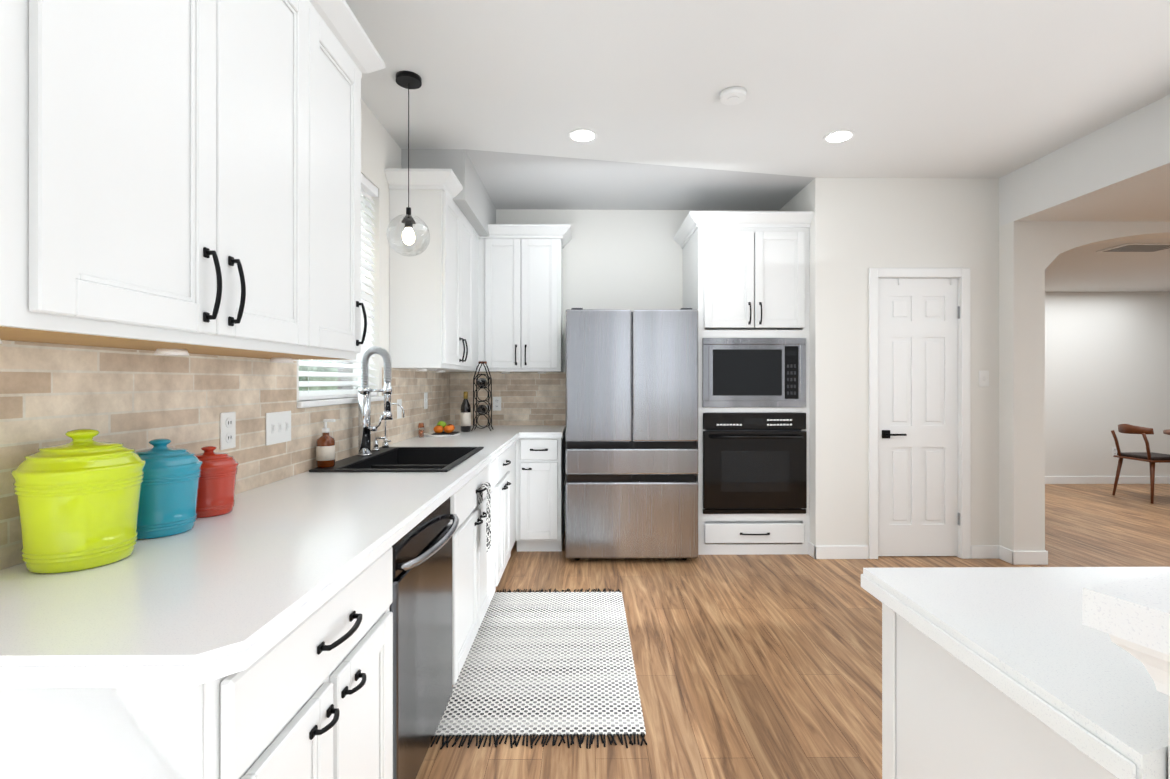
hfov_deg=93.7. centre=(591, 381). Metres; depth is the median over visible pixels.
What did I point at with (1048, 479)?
baseboard
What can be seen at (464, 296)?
upper cabinet
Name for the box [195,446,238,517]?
canister
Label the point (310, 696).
base cabinet
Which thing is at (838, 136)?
recessed light
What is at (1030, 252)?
wall
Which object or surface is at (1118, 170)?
ceiling
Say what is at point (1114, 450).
outlet
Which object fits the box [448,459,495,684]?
base cabinet
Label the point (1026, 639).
island countertop
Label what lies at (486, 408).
wine rack
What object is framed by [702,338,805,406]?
microwave
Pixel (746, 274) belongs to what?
tall cabinet
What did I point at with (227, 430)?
electrical outlet
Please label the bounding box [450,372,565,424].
backsplash
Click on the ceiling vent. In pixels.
(1143, 247)
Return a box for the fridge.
[566,308,697,560]
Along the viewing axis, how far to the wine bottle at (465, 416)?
4.04 m
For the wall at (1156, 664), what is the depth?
0.56 m
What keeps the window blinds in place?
attached to the window
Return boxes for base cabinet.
[0,547,392,778]
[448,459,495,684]
[493,446,510,586]
[508,441,515,549]
[516,433,564,550]
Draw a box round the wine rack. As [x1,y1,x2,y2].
[471,361,492,430]
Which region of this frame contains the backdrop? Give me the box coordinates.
[299,360,337,390]
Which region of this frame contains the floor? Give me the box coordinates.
[416,484,1169,778]
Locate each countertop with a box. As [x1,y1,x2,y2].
[0,425,565,686]
[861,567,1169,778]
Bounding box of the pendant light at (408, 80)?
[387,71,429,256]
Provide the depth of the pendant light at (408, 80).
2.64 m
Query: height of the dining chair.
0.822 m
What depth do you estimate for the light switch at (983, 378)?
3.96 m
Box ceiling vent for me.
[1096,243,1169,252]
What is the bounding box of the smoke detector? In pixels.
[720,86,746,104]
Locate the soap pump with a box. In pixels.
[372,436,385,450]
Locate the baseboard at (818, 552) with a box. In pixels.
[812,544,868,558]
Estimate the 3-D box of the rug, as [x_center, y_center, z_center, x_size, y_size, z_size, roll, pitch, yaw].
[-0.200,1.274,2.639,0.782,0.011,1.470,0,0,-1]
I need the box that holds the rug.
[430,588,646,748]
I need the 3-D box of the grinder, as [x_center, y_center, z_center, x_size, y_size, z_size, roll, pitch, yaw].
[-1.139,0.327,3.671,0.042,0.095,0.042,0,0,-1]
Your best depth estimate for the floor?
2.61 m
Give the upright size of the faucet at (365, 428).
0.536 m
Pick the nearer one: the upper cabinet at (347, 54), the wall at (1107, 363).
the upper cabinet at (347, 54)
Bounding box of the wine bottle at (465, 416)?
[461,392,470,431]
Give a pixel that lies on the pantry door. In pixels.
(917, 416)
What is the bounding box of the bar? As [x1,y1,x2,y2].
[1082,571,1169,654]
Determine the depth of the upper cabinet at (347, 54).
1.92 m
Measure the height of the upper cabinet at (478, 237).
1.152 m
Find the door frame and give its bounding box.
[869,268,970,558]
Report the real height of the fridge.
1.794 m
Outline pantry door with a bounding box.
[878,278,957,555]
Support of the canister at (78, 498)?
on the countertop at (253, 576)
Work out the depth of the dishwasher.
1.66 m
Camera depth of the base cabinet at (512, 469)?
3.94 m
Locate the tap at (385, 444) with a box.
[381,403,404,447]
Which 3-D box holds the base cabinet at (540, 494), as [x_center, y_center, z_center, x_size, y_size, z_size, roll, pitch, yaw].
[-0.394,0.849,4.343,0.337,0.865,0.685,0,0,-1]
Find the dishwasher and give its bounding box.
[390,497,458,778]
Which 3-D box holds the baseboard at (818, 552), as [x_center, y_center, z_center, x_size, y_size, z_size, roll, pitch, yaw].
[1.802,1.233,3.952,0.393,0.095,0.013,0,0,-1]
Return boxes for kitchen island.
[882,603,1117,778]
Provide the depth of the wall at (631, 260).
4.70 m
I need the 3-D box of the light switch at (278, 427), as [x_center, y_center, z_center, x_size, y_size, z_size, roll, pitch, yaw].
[-1.170,0.174,2.061,0.014,0.118,0.165,0,0,-1]
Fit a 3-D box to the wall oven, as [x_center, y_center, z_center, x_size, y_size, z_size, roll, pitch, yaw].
[1.200,0.604,4.285,0.762,0.742,0.636,0,0,-1]
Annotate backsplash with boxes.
[0,340,449,569]
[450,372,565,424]
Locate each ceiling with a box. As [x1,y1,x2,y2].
[345,0,1169,209]
[999,94,1169,291]
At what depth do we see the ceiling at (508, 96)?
2.75 m
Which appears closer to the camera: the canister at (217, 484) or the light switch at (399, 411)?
the canister at (217, 484)
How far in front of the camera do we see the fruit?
3.74 m
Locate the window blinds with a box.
[299,174,377,400]
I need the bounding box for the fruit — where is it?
[424,421,459,436]
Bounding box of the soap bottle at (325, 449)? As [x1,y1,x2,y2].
[316,419,335,467]
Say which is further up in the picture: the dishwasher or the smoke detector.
the smoke detector
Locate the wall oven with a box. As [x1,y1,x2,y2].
[703,412,806,513]
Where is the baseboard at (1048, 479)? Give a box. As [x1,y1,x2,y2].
[1045,476,1169,483]
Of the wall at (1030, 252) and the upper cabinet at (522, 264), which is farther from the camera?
the upper cabinet at (522, 264)
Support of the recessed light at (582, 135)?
in the ceiling at (508, 96)
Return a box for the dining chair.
[1111,424,1169,503]
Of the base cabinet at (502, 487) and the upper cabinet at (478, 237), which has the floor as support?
the base cabinet at (502, 487)
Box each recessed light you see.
[569,128,596,141]
[824,130,854,142]
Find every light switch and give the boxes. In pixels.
[266,411,290,445]
[397,399,401,418]
[424,392,427,408]
[979,371,988,385]
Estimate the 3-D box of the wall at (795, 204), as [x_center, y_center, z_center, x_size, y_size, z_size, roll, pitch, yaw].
[1.671,-0.094,4.483,0.115,2.750,0.750,0,0,-1]
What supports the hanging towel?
hanging from the base cabinet at (473, 575)
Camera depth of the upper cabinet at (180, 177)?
1.12 m
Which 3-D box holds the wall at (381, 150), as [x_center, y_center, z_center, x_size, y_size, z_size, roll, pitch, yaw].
[-1.050,-0.097,0.632,0.550,2.750,8.400,0,0,-1]
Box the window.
[297,194,383,407]
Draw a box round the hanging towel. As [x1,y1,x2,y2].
[478,482,490,551]
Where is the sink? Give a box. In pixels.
[309,447,483,471]
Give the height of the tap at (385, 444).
0.245 m
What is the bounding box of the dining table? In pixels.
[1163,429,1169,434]
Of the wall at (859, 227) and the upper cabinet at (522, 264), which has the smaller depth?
the wall at (859, 227)
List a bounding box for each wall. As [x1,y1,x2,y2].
[4,99,495,565]
[496,209,778,530]
[779,189,802,211]
[803,178,998,545]
[999,221,1169,550]
[1045,292,1169,475]
[1109,634,1169,778]
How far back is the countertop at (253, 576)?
1.02 m
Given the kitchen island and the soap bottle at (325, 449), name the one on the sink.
the soap bottle at (325, 449)
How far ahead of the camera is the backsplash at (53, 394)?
1.54 m
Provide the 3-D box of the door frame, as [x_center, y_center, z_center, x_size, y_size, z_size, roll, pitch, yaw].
[2.368,0.232,4.017,0.734,2.097,0.136,0,0,-1]
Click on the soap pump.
(375, 445)
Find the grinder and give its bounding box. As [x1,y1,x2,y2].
[418,423,423,437]
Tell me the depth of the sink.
2.82 m
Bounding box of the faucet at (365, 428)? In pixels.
[357,346,392,455]
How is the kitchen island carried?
on the floor
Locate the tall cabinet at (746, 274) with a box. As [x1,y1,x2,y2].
[674,211,813,554]
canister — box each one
[11,429,145,573]
[135,439,202,538]
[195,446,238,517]
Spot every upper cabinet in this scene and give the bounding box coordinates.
[0,0,327,359]
[270,0,367,362]
[385,172,476,371]
[477,233,480,371]
[481,224,564,371]
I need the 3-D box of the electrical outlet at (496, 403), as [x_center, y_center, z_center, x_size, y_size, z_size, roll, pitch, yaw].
[-0.803,0.191,4.668,0.072,0.118,0.010,0,0,-1]
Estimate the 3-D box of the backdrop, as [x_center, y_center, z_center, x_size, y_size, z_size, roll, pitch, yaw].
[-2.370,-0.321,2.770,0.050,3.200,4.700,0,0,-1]
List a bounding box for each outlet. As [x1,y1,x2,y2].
[220,412,235,449]
[493,397,500,410]
[1112,447,1116,456]
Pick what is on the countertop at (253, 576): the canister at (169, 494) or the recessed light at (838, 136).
the canister at (169, 494)
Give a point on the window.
(320, 402)

